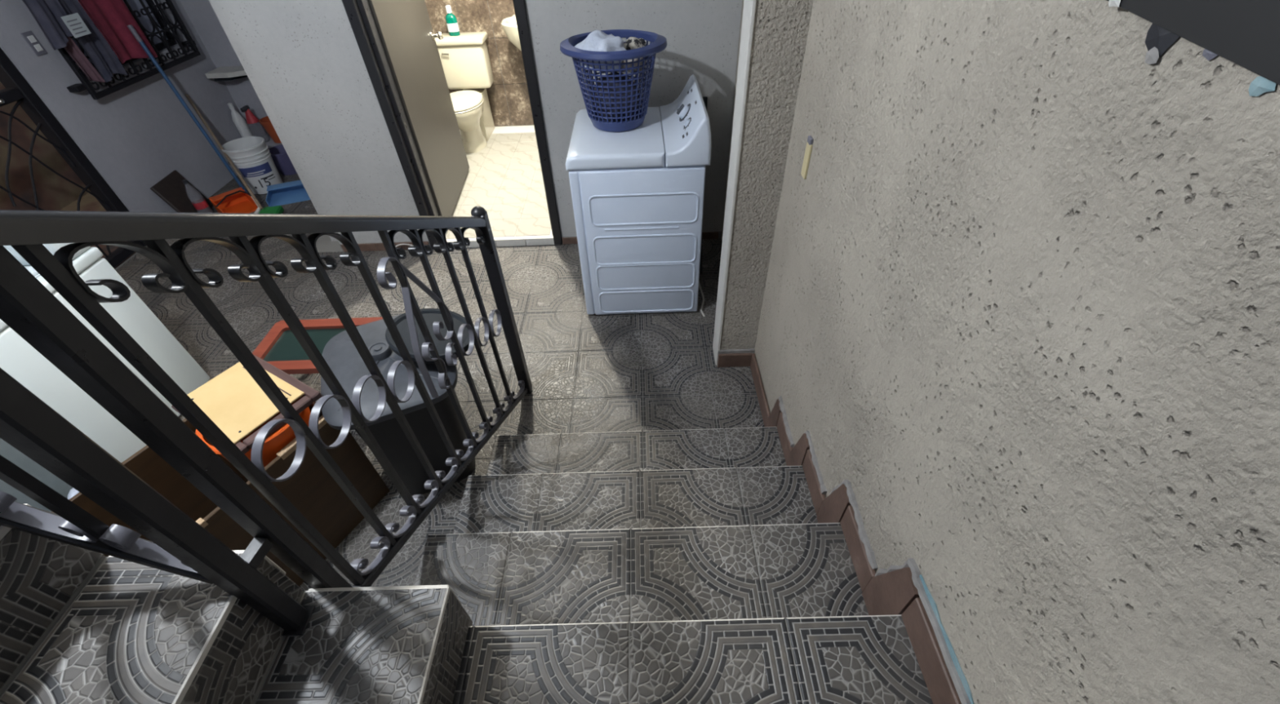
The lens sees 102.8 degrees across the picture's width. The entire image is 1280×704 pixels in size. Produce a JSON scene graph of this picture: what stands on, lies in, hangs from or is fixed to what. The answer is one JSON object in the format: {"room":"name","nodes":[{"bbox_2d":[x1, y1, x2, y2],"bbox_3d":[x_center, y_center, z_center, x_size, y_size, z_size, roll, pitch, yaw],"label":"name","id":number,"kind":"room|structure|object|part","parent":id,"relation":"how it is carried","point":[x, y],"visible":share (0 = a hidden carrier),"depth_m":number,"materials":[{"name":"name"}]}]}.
{"room":"indoor staircase","nodes":[
{"label":"indoor staircase","id":0,"kind":"room"},
{"bbox_2d":[0,81,90,210],"bbox_3d":[-4.706,-1.106,2.215,0.150,2.700,3.500,-2,43,1],"label":"wall","id":1,"kind":"structure","parent":0,"point":[54,193],"depth_m":3.88,"materials":[{"name":"brick"}]},
{"bbox_2d":[0,0,243,212],"bbox_3d":[-3.571,-0.775,1.669,0.150,2.800,6.220,-2,43,1],"label":"wall","id":2,"kind":"structure","parent":0,"point":[135,135],"depth_m":3.58,"materials":[{"name":"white paint"}]},
{"bbox_2d":[20,30,47,56],"bbox_3d":[-3.508,-1.790,2.962,0.012,0.116,0.070,-2,43,1],"label":"light switch","id":3,"kind":"object","parent":2,"relation":"attached to","point":[31,39],"visible":1,"depth_m":2.96,"materials":[{"name":"grey plastic"}]},
{"bbox_2d":[0,47,146,267],"bbox_3d":[-3.527,-1.074,2.462,0.098,2.040,1.331,-2,43,1],"label":"metal gate","id":4,"kind":"object","parent":2,"relation":"attached to","point":[17,89],"visible":0.58,"depth_m":3.04,"materials":[{"name":"black metal"}]},
{"bbox_3d":[-3.502,-1.375,2.797,0.036,0.024,0.036,-2,43,1],"label":"knob","id":5,"kind":"part","parent":4,"relation":"part of","materials":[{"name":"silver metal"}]},
{"bbox_2d":[57,47,159,99],"label":"window grille","id":6,"kind":"object","parent":2,"relation":"in","point":[86,84],"depth_m":3.29,"materials":[{"name":"black metal"}]},
{"bbox_2d":[22,0,73,49],"bbox_3d":[-3.348,-1.962,2.845,0.050,0.450,0.197,-2,43,1],"label":"jacket","id":7,"kind":"object","parent":6,"relation":"hanging from","point":[47,14],"visible":0.91,"depth_m":2.90,"materials":[{"name":"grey fabric"}]},
{"bbox_2d":[61,12,91,38],"bbox_3d":[-3.300,-1.915,2.992,0.005,0.105,0.120,-2,43,1],"label":"paper card","id":8,"kind":"object","parent":7,"relation":"attached to","point":[73,22],"visible":1,"depth_m":2.99,"materials":[{"name":"grey paper"}]},
{"bbox_2d":[63,36,105,82],"bbox_3d":[-3.395,-1.835,3.033,0.052,0.450,0.122,-2,43,1],"label":"garment","id":9,"kind":"object","parent":6,"relation":"hanging from","point":[92,74],"visible":0.59,"depth_m":3.10,"materials":[{"name":"fabric"}]},
{"bbox_2d":[57,0,127,82],"bbox_3d":[-3.391,-1.934,3.145,0.053,0.460,0.164,-2,43,1],"label":"garment","id":10,"kind":"object","parent":6,"relation":"hanging from","point":[97,48],"visible":0.76,"depth_m":3.18,"materials":[{"name":"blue fabric"}]},
{"bbox_2d":[71,0,177,65],"bbox_3d":[-3.607,-2.433,3.273,0.050,1.000,0.910,-2,43,1],"label":"window","id":11,"kind":"structure","parent":2,"relation":"in","point":[135,5],"depth_m":3.75,"materials":[{"name":"black glass"}]},
{"bbox_3d":[-3.606,-2.284,3.116,0.006,0.928,0.403,-2,43,1],"label":"pane","id":12,"kind":"part","parent":11,"relation":"part of","materials":[{"name":"blue"}]},
{"bbox_3d":[-3.612,-2.583,3.431,0.006,0.928,0.403,-2,43,1],"label":"pane","id":13,"kind":"part","parent":11,"relation":"part of","materials":[{"name":"blue"}]},
{"bbox_2d":[123,0,200,71],"label":"window grille","id":14,"kind":"object","parent":2,"relation":"in","point":[189,42],"depth_m":3.73,"materials":[{"name":"black metal"}]},
{"bbox_2d":[77,0,157,63],"bbox_3d":[-3.399,-2.201,3.244,0.054,0.650,0.359,-2,43,1],"label":"cloth","id":15,"kind":"object","parent":14,"relation":"hanging from","point":[111,17],"visible":0.93,"depth_m":3.32,"materials":[{"name":"fabric"}]},
{"bbox_2d":[179,0,268,134],"bbox_3d":[-2.809,-2.889,3.863,1.460,2.800,0.150,-2,43,1],"label":"wall","id":16,"kind":"structure","parent":0,"point":[201,13],"depth_m":4.15,"materials":[{"name":"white paint"}]},
{"bbox_2d":[204,66,247,80],"bbox_3d":[-3.321,-2.282,4.187,0.330,0.065,0.200,-2,43,1],"label":"corner shelf","id":17,"kind":"object","parent":16,"relation":"attached to","point":[226,73],"visible":0.77,"depth_m":4.14,"materials":[{"name":"paint"}]},
{"bbox_2d":[208,0,337,241],"bbox_3d":[-2.141,-2.474,3.394,0.140,2.800,2.080,-2,43,1],"label":"wall","id":18,"kind":"structure","parent":0,"point":[215,4],"depth_m":2.94,"materials":[{"name":"grey paint"}]},
{"bbox_2d":[115,168,764,591],"bbox_3d":[-1.442,0.224,2.568,4.060,0.120,6.090,-2,43,1],"label":"floor","id":19,"kind":"structure","parent":0,"point":[653,371],"depth_m":2.73,"materials":[{"name":"grey tile"}]},
{"bbox_2d":[0,438,72,512],"bbox_3d":[-2.382,0.513,1.728,0.430,0.675,0.450,-2,43,1],"label":"tub","id":20,"kind":"object","parent":19,"relation":"on","point":[7,451],"visible":0.08,"depth_m":1.82,"materials":[{"name":"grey plastic"}]},
{"bbox_2d":[67,488,79,499],"bbox_3d":[-2.048,0.576,1.967,0.213,0.226,0.259,-2,43,1],"label":"plastic bag","id":21,"kind":"object","parent":19,"relation":"on","point":[73,492],"visible":0.02,"depth_m":1.88,"materials":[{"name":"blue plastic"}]},
{"bbox_2d":[0,243,209,463],"bbox_3d":[-2.477,0.033,2.053,0.604,0.930,0.644,-2,43,1],"label":"refrigerator","id":22,"kind":"object","parent":19,"relation":"on","point":[19,359],"visible":0.23,"depth_m":2.06,"materials":[{"name":"white metal"}]},
{"bbox_3d":[-2.479,-0.164,1.781,0.460,0.020,0.440,-2,43,1],"label":"lid","id":23,"kind":"part","parent":22,"relation":"part of","materials":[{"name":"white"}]},
{"bbox_3d":[-2.495,-0.422,1.963,0.600,0.145,0.140,-2,43,1],"label":"control panel","id":24,"kind":"part","parent":22,"relation":"part of","materials":[{"name":"white"}]},
{"bbox_3d":[-2.487,-0.182,1.849,0.604,0.046,0.644,-2,43,1],"label":"panel","id":25,"kind":"part","parent":22,"relation":"part of","materials":[{"name":"white metal"}]},
{"bbox_2d":[150,169,213,213],"bbox_3d":[-3.412,-1.159,3.818,0.125,0.296,0.300,-5,44,-2],"label":"board","id":26,"kind":"object","parent":19,"relation":"on","point":[171,189],"visible":0.66,"depth_m":3.76,"materials":[{"name":"brown wood"}]},
{"bbox_2d":[126,24,256,196],"bbox_3d":[-3.230,-1.682,3.715,0.295,1.179,0.072,15,46,17],"label":"pole","id":27,"kind":"object","parent":19,"relation":"on","point":[131,27],"visible":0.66,"depth_m":3.65,"materials":[{"name":"blue"}]},
{"bbox_2d":[182,179,213,213],"bbox_3d":[-3.293,-1.140,3.795,0.085,0.287,0.085,-2,43,1],"label":"soda bottle","id":28,"kind":"object","parent":19,"relation":"on","point":[197,199],"visible":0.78,"depth_m":3.77,"materials":[{"name":"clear plastic"}]},
{"bbox_2d":[51,401,390,586],"bbox_3d":[-1.382,0.530,1.782,0.451,0.514,0.670,18,47,20],"label":"cabinet","id":29,"kind":"object","parent":19,"relation":"on","point":[312,491],"visible":0.23,"depth_m":1.76,"materials":[{"name":"brown wood"}]},
{"bbox_3d":[-1.578,0.469,1.859,0.014,0.510,0.670,18,47,20],"label":"panel","id":30,"kind":"part","parent":29,"relation":"part of","materials":[{"name":"brown wood"}]},
{"bbox_2d":[195,395,311,466],"bbox_3d":[-1.252,0.400,1.854,0.322,0.566,0.322,-2,43,1],"label":"basin","id":31,"kind":"object","parent":29,"relation":"on","point":[280,438],"visible":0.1,"depth_m":1.63,"materials":[{"name":"orange plastic"}]},
{"bbox_2d":[171,355,321,454],"bbox_3d":[-1.289,0.157,1.674,0.384,0.035,0.278,21,48,23],"label":"framed board","id":32,"kind":"object","parent":31,"relation":"on","point":[233,400],"visible":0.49,"depth_m":1.66,"materials":[{"name":"yellow wood"}]},
{"bbox_3d":[-1.187,0.593,1.709,0.014,0.510,0.670,18,47,20],"label":"panel","id":33,"kind":"part","parent":29,"relation":"part of","materials":[{"name":"brown wood"}]},
{"bbox_3d":[-1.237,0.325,1.994,0.421,0.510,0.014,18,47,20],"label":"panel","id":34,"kind":"part","parent":29,"relation":"part of","materials":[{"name":"brown wood"}]},
{"bbox_2d":[208,186,257,213],"bbox_3d":[-3.099,-1.144,3.909,0.240,0.124,0.252,30,52,30],"label":"dustpan","id":35,"kind":"object","parent":19,"relation":"on","point":[235,201],"visible":0.83,"depth_m":3.95,"materials":[{"name":"orange plastic"}]},
{"bbox_2d":[185,93,284,213],"bbox_3d":[-3.071,-1.495,3.881,0.223,0.669,1.123,-29,49,-25],"label":"broom","id":36,"kind":"object","parent":19,"relation":"on","point":[277,209],"visible":0.72,"depth_m":3.87,"materials":[{"name":"brown wood"}]},
{"bbox_2d":[221,136,283,194],"bbox_3d":[-3.088,-1.493,4.101,0.303,0.365,0.303,-2,43,1],"label":"paint bucket","id":37,"kind":"object","parent":19,"relation":"on","point":[251,157],"visible":0.9,"depth_m":4.04,"materials":[{"name":"white plastic"}]},
{"bbox_2d":[265,134,282,148],"bbox_3d":[-3.235,-1.817,4.587,0.518,0.184,0.258,-2,43,1],"label":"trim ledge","id":38,"kind":"object","parent":19,"relation":"on","point":[271,143],"depth_m":4.45,"materials":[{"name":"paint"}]},
{"bbox_2d":[226,102,253,137],"bbox_3d":[-3.439,-1.973,4.395,0.084,0.320,0.084,-2,43,1],"label":"bottle","id":39,"kind":"object","parent":38,"relation":"on","point":[239,122],"visible":0.75,"depth_m":4.37,"materials":[{"name":"white plastic"}]},
{"bbox_2d":[240,105,270,142],"bbox_3d":[-3.318,-1.962,4.397,0.110,0.292,0.115,-2,43,1],"label":"spray bottle","id":40,"kind":"object","parent":38,"relation":"on","point":[256,129],"visible":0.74,"depth_m":4.37,"materials":[{"name":"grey plastic"}]},
{"bbox_2d":[258,115,281,142],"bbox_3d":[-3.147,-1.940,4.445,0.212,0.184,0.212,-2,43,1],"label":"pot","id":41,"kind":"object","parent":38,"relation":"on","point":[264,122],"visible":0.34,"depth_m":4.38,"materials":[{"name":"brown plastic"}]},
{"bbox_2d":[268,144,297,175],"bbox_3d":[-3.038,-1.647,4.387,0.236,0.192,0.236,-2,43,1],"label":"pail","id":42,"kind":"object","parent":19,"relation":"on","point":[282,161],"visible":0.52,"depth_m":4.34,"materials":[{"name":"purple plastic"}]},
{"bbox_2d":[265,180,310,206],"bbox_3d":[-2.789,-1.266,4.059,0.300,0.075,0.240,-17,45,-15],"label":"dustpan","id":43,"kind":"object","parent":19,"relation":"on","point":[279,194],"visible":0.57,"depth_m":4.08,"materials":[{"name":"blue plastic"}]},
{"bbox_2d":[252,317,382,374],"bbox_3d":[-1.456,0.065,2.431,0.555,0.300,0.340,-2,43,1],"label":"framed board","id":44,"kind":"object","parent":19,"relation":"on","point":[280,348],"visible":0.27,"depth_m":2.35,"materials":[{"name":"red wood"}]},
{"bbox_3d":[-1.460,-0.029,2.342,0.443,0.010,0.228,-2,43,1],"label":"glass panel","id":45,"kind":"part","parent":44,"relation":"part of","materials":[{"name":"black"}]},
{"bbox_2d":[320,314,475,495],"bbox_3d":[-0.893,0.219,1.999,0.440,0.636,0.522,-18,46,-16],"label":"rubbish bin","id":46,"kind":"object","parent":19,"relation":"on","point":[340,353],"visible":0.63,"depth_m":1.79,"materials":[{"name":"black plastic"}]},
{"bbox_3d":[-0.916,-0.004,1.795,0.080,0.030,0.080,-18,46,-16],"label":"knob","id":47,"kind":"part","parent":46,"relation":"part of","materials":[{"name":"grey plastic"}]},
{"bbox_3d":[-0.901,0.031,1.821,0.440,0.062,0.522,-18,46,-16],"label":"lid","id":48,"kind":"part","parent":46,"relation":"part of","materials":[{"name":"grey plastic"}]},
{"bbox_2d":[385,308,469,363],"bbox_3d":[-0.734,-0.062,1.802,0.288,0.105,0.285,20,48,22],"label":"lid","id":49,"kind":"object","parent":46,"relation":"on","point":[430,316],"visible":0.44,"depth_m":1.79,"materials":[{"name":"grey plastic"}]},
{"bbox_2d":[0,426,933,703],"bbox_3d":[-0.585,0.743,0.811,2.299,1.503,2.400,-2,43,1],"label":"staircase","id":50,"kind":"structure","parent":19,"relation":"on","point":[693,566],"depth_m":1.04,"materials":[{"name":"grey tile"}]},
{"bbox_2d":[0,368,315,636],"bbox_3d":[-1.202,-0.155,0.415,1.140,1.714,0.092,2,44,5],"label":"stair railing","id":51,"kind":"object","parent":50,"relation":"on","point":[180,546],"visible":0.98,"depth_m":0.69,"materials":[{"name":"black metal"}]},
{"bbox_3d":[-1.213,0.088,0.649,1.087,0.657,0.030,3,44,6],"label":"rail","id":52,"kind":"part","parent":51,"relation":"part of","materials":[{"name":"black metal"}]},
{"bbox_3d":[-0.637,0.496,0.945,0.052,0.005,0.052,-2,43,1],"label":"plate","id":53,"kind":"part","parent":51,"relation":"part of","materials":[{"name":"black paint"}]},
{"bbox_2d":[0,205,532,588],"bbox_3d":[-0.598,0.012,1.460,0.052,1.660,1.289,0,44,3],"label":"stair railing","id":54,"kind":"object","parent":50,"relation":"attached to","point":[27,307],"visible":0.98,"depth_m":0.84,"materials":[{"name":"black metal"}]},
{"bbox_3d":[-0.636,0.261,0.835,0.036,1.160,0.036,-2,43,1],"label":"post","id":55,"kind":"part","parent":54,"relation":"part of","materials":[{"name":"black metal"}]},
{"bbox_3d":[-0.612,-0.290,1.148,0.050,0.713,1.250,0,44,3],"label":"hand rail","id":56,"kind":"part","parent":54,"relation":"part of","materials":[{"name":"black metal"}]},
{"bbox_3d":[-0.583,0.352,1.777,0.026,0.689,1.212,0,44,3],"label":"rail","id":57,"kind":"part","parent":54,"relation":"part of","materials":[{"name":"black metal"}]},
{"bbox_3d":[-0.563,-0.155,2.153,0.048,0.945,0.048,-2,43,1],"label":"post","id":58,"kind":"part","parent":54,"relation":"part of","materials":[{"name":"black metal"}]},
{"bbox_2d":[564,74,711,315],"bbox_3d":[-0.004,-0.802,2.726,0.648,1.060,0.628,-2,43,1],"label":"washing machine","id":59,"kind":"object","parent":19,"relation":"on","point":[637,193],"visible":0.99,"depth_m":2.45,"materials":[{"name":"white paint"}]},
{"bbox_3d":[-0.288,-0.524,2.596,0.044,0.830,0.048,-2,43,1],"label":"corner panel","id":60,"kind":"part","parent":59,"relation":"part of","materials":[{"name":"white paint"}]},
{"bbox_2d":[560,29,666,131],"bbox_3d":[-0.113,-1.260,2.386,0.480,0.367,0.436,-2,43,1],"label":"laundry basket","id":61,"kind":"object","parent":59,"relation":"on","point":[659,42],"visible":0.86,"depth_m":2.29,"materials":[{"name":"blue plastic"}]},
{"bbox_2d":[574,29,626,70],"bbox_3d":[-0.172,-1.354,2.267,0.246,0.135,0.248,31,53,30],"label":"shirt","id":62,"kind":"object","parent":61,"relation":"in","point":[597,40],"visible":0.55,"depth_m":2.20,"materials":[{"name":"white fabric"}]},
{"bbox_2d":[591,71,639,122],"bbox_3d":[-0.115,-1.218,2.427,0.239,0.199,0.228,-2,43,1],"label":"garment","id":63,"kind":"object","parent":61,"relation":"in","point":[611,84],"visible":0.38,"depth_m":2.36,"materials":[{"name":"blue fabric"}]},
{"bbox_2d":[621,57,645,71],"bbox_3d":[-0.033,-1.298,2.268,0.117,0.075,0.109,-2,43,1],"label":"garment","id":64,"kind":"object","parent":61,"relation":"in","point":[635,64],"visible":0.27,"depth_m":2.25,"materials":[{"name":"grey fabric"}]},
{"bbox_2d":[623,35,647,57],"bbox_3d":[-0.025,-1.399,2.340,0.136,0.085,0.136,-2,43,1],"label":"garment","id":65,"kind":"object","parent":61,"relation":"in","point":[632,42],"visible":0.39,"depth_m":2.30,"materials":[{"name":"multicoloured fabric"}]},
{"bbox_3d":[0.022,-0.525,2.586,0.570,0.826,0.029,-2,43,1],"label":"panel","id":66,"kind":"part","parent":59,"relation":"part of","materials":[{"name":"white paint"}]},
{"bbox_2d":[699,96,707,273],"bbox_3d":[0.361,-0.937,2.961,0.038,0.891,0.426,1,44,3],"label":"hose","id":67,"kind":"object","parent":59,"relation":"attached to","point":[704,98],"visible":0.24,"depth_m":3.10,"materials":[{"name":"grey plastic"}]},
{"bbox_2d":[698,280,705,317],"bbox_3d":[0.356,-0.318,2.957,0.032,0.014,0.352,-1,43,2],"label":"power cable","id":68,"kind":"object","parent":19,"relation":"on","point":[700,286],"visible":0.84,"depth_m":2.93,"materials":[{"name":"grey plastic"}]},
{"bbox_2d":[712,0,813,365],"bbox_3d":[0.429,-0.963,1.684,0.184,2.800,0.138,-2,43,1],"label":"wall pier","id":69,"kind":"object","parent":19,"relation":"on","point":[775,33],"visible":0.82,"depth_m":1.84,"materials":[{"name":"beige paint"}]},
{"bbox_2d":[716,349,755,367],"bbox_3d":[0.472,0.033,2.525,0.178,0.104,0.025,-2,43,1],"label":"baseboard","id":70,"kind":"object","parent":69,"relation":"attached to","point":[731,357],"visible":0.95,"depth_m":2.50,"materials":[{"name":"red tile"}]},
{"bbox_2d":[424,0,533,126],"bbox_3d":[-1.280,-3.176,4.096,1.610,2.800,0.120,-2,43,1],"label":"wall","id":71,"kind":"structure","parent":0,"point":[508,95],"depth_m":4.51,"materials":[{"name":"brown"}]},
{"bbox_2d":[501,14,521,51],"bbox_3d":[-0.865,-2.626,4.229,0.524,0.451,0.455,-2,43,1],"label":"sink","id":72,"kind":"object","parent":71,"relation":"attached to","point":[509,26],"visible":0.19,"depth_m":4.11,"materials":[{"name":"beige ceramic"}]},
{"bbox_2d":[217,0,742,244],"bbox_3d":[-0.776,-1.754,2.574,2.560,2.800,0.140,-2,43,1],"label":"wall","id":73,"kind":"structure","parent":0,"point":[305,57],"depth_m":2.75,"materials":[{"name":"grey paint"}]},
{"bbox_2d":[339,240,430,252],"bbox_3d":[-1.710,-0.709,3.440,0.605,0.059,0.014,-2,43,1],"label":"baseboard","id":74,"kind":"structure","parent":73,"relation":"attached to","point":[377,246],"depth_m":3.43,"materials":[{"name":"grey"}]},
{"bbox_2d":[395,244,413,248],"bbox_3d":[-1.582,-0.709,3.435,0.162,0.052,0.010,-2,43,1],"label":"drain pipe","id":75,"kind":"object","parent":73,"relation":"attached to","point":[398,245],"visible":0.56,"depth_m":3.43,"materials":[{"name":"grey metal"}]},
{"bbox_2d":[368,0,469,216],"bbox_3d":[-1.441,-1.872,3.182,0.180,1.925,1.010,-2,43,1],"label":"door","id":76,"kind":"structure","parent":73,"relation":"in","point":[404,27],"depth_m":3.28,"materials":[{"name":"beige wood"}]},
{"bbox_3d":[-1.394,-2.179,3.514,0.074,0.060,0.062,-2,43,1],"label":"knob","id":77,"kind":"part","parent":76,"relation":"part of","materials":[{"name":"silver metal"}]},
{"bbox_2d":[342,0,562,249],"bbox_3d":[-0.996,-1.497,2.770,0.884,2.070,0.122,-2,43,1],"label":"door frame","id":78,"kind":"structure","parent":73,"relation":"attached to","point":[359,13],"depth_m":2.84,"materials":[{"name":"black paint"}]},
{"bbox_2d":[446,236,554,248],"bbox_3d":[-0.965,-0.782,3.485,0.788,0.056,0.159,-2,43,1],"label":"trim","id":79,"kind":"structure","parent":73,"relation":"attached to","point":[535,241],"depth_m":3.42,"materials":[{"name":"grey tile"}]},
{"bbox_2d":[561,231,721,244],"bbox_3d":[0.010,-0.763,3.422,1.070,0.054,0.014,-2,43,1],"label":"baseboard","id":80,"kind":"structure","parent":73,"relation":"attached to","point":[705,235],"depth_m":3.41,"materials":[{"name":"grey"}]},
{"bbox_2d":[445,124,552,239],"bbox_3d":[-1.223,-1.444,4.230,1.612,0.100,2.090,-2,43,1],"label":"floor","id":81,"kind":"structure","parent":0,"point":[504,178],"depth_m":3.98,"materials":[{"name":"beige tile"}]},
{"bbox_2d":[435,31,494,153],"bbox_3d":[-1.505,-2.182,4.366,0.430,0.800,0.798,-2,43,1],"label":"toilet","id":82,"kind":"object","parent":81,"relation":"on","point":[464,58],"visible":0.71,"depth_m":4.36,"materials":[{"name":"beige ceramic"}]},
{"bbox_2d":[445,4,460,35],"bbox_3d":[-1.560,-2.743,4.226,0.092,0.210,0.067,-2,43,1],"label":"mouthwash bottle","id":83,"kind":"object","parent":82,"relation":"on","point":[451,19],"visible":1,"depth_m":4.22,"materials":[{"name":"teal plastic"}]},
{"bbox_3d":[-1.520,-2.648,4.316,0.430,0.055,0.230,-2,43,1],"label":"tank lid","id":84,"kind":"part","parent":82,"relation":"part of","materials":[{"name":"beige ceramic"}]},
{"bbox_3d":[-1.514,-2.506,4.458,0.390,0.345,0.190,-2,43,1],"label":"tank","id":85,"kind":"part","parent":82,"relation":"part of","materials":[{"name":"beige ceramic"}]},
{"bbox_3d":[-1.503,-2.090,4.259,0.380,0.038,0.517,-2,43,1],"label":"seat lid","id":86,"kind":"part","parent":82,"relation":"part of","materials":[{"name":"beige ceramic"}]},
{"bbox_2d":[721,0,1279,703],"bbox_3d":[0.627,-0.295,1.007,0.215,2.850,4.480,-2,43,1],"label":"wall","id":87,"kind":"structure","parent":0,"point":[1021,296],"depth_m":0.68,"materials":[{"name":"beige paint"}]},
{"bbox_2d":[800,135,813,179],"bbox_3d":[0.526,-0.614,1.612,0.010,0.127,0.040,-2,43,1],"label":"wall plate","id":88,"kind":"object","parent":87,"relation":"attached to","point":[810,140],"visible":1,"depth_m":1.60,"materials":[{"name":"beige plastic"}]},
{"bbox_2d":[750,353,973,703],"bbox_3d":[0.562,0.507,1.511,0.025,0.797,2.131,-2,43,1],"label":"baseboard","id":89,"kind":"structure","parent":87,"relation":"attached to","point":[897,590],"depth_m":1.16,"materials":[{"name":"brown tile"}]},
{"bbox_2d":[1106,0,1279,84],"bbox_3d":[0.579,-0.258,-0.075,0.130,0.912,1.220,-2,43,1],"label":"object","id":90,"kind":"structure","parent":87,"relation":"in","point":[1246,33],"depth_m":0.45,"materials":[{"name":"black glass"}]},
{"label":"outside","id":91,"kind":"structure","parent":0,"visible":0},
{"bbox_2d":[59,192,136,269],"bbox_3d":[-4.625,-0.163,3.111,2.029,0.094,3.500,-2,43,1],"label":"ground","id":92,"kind":"structure","parent":91,"point":[88,202],"depth_m":4.08,"materials":[{"name":"tile"}]}
]}

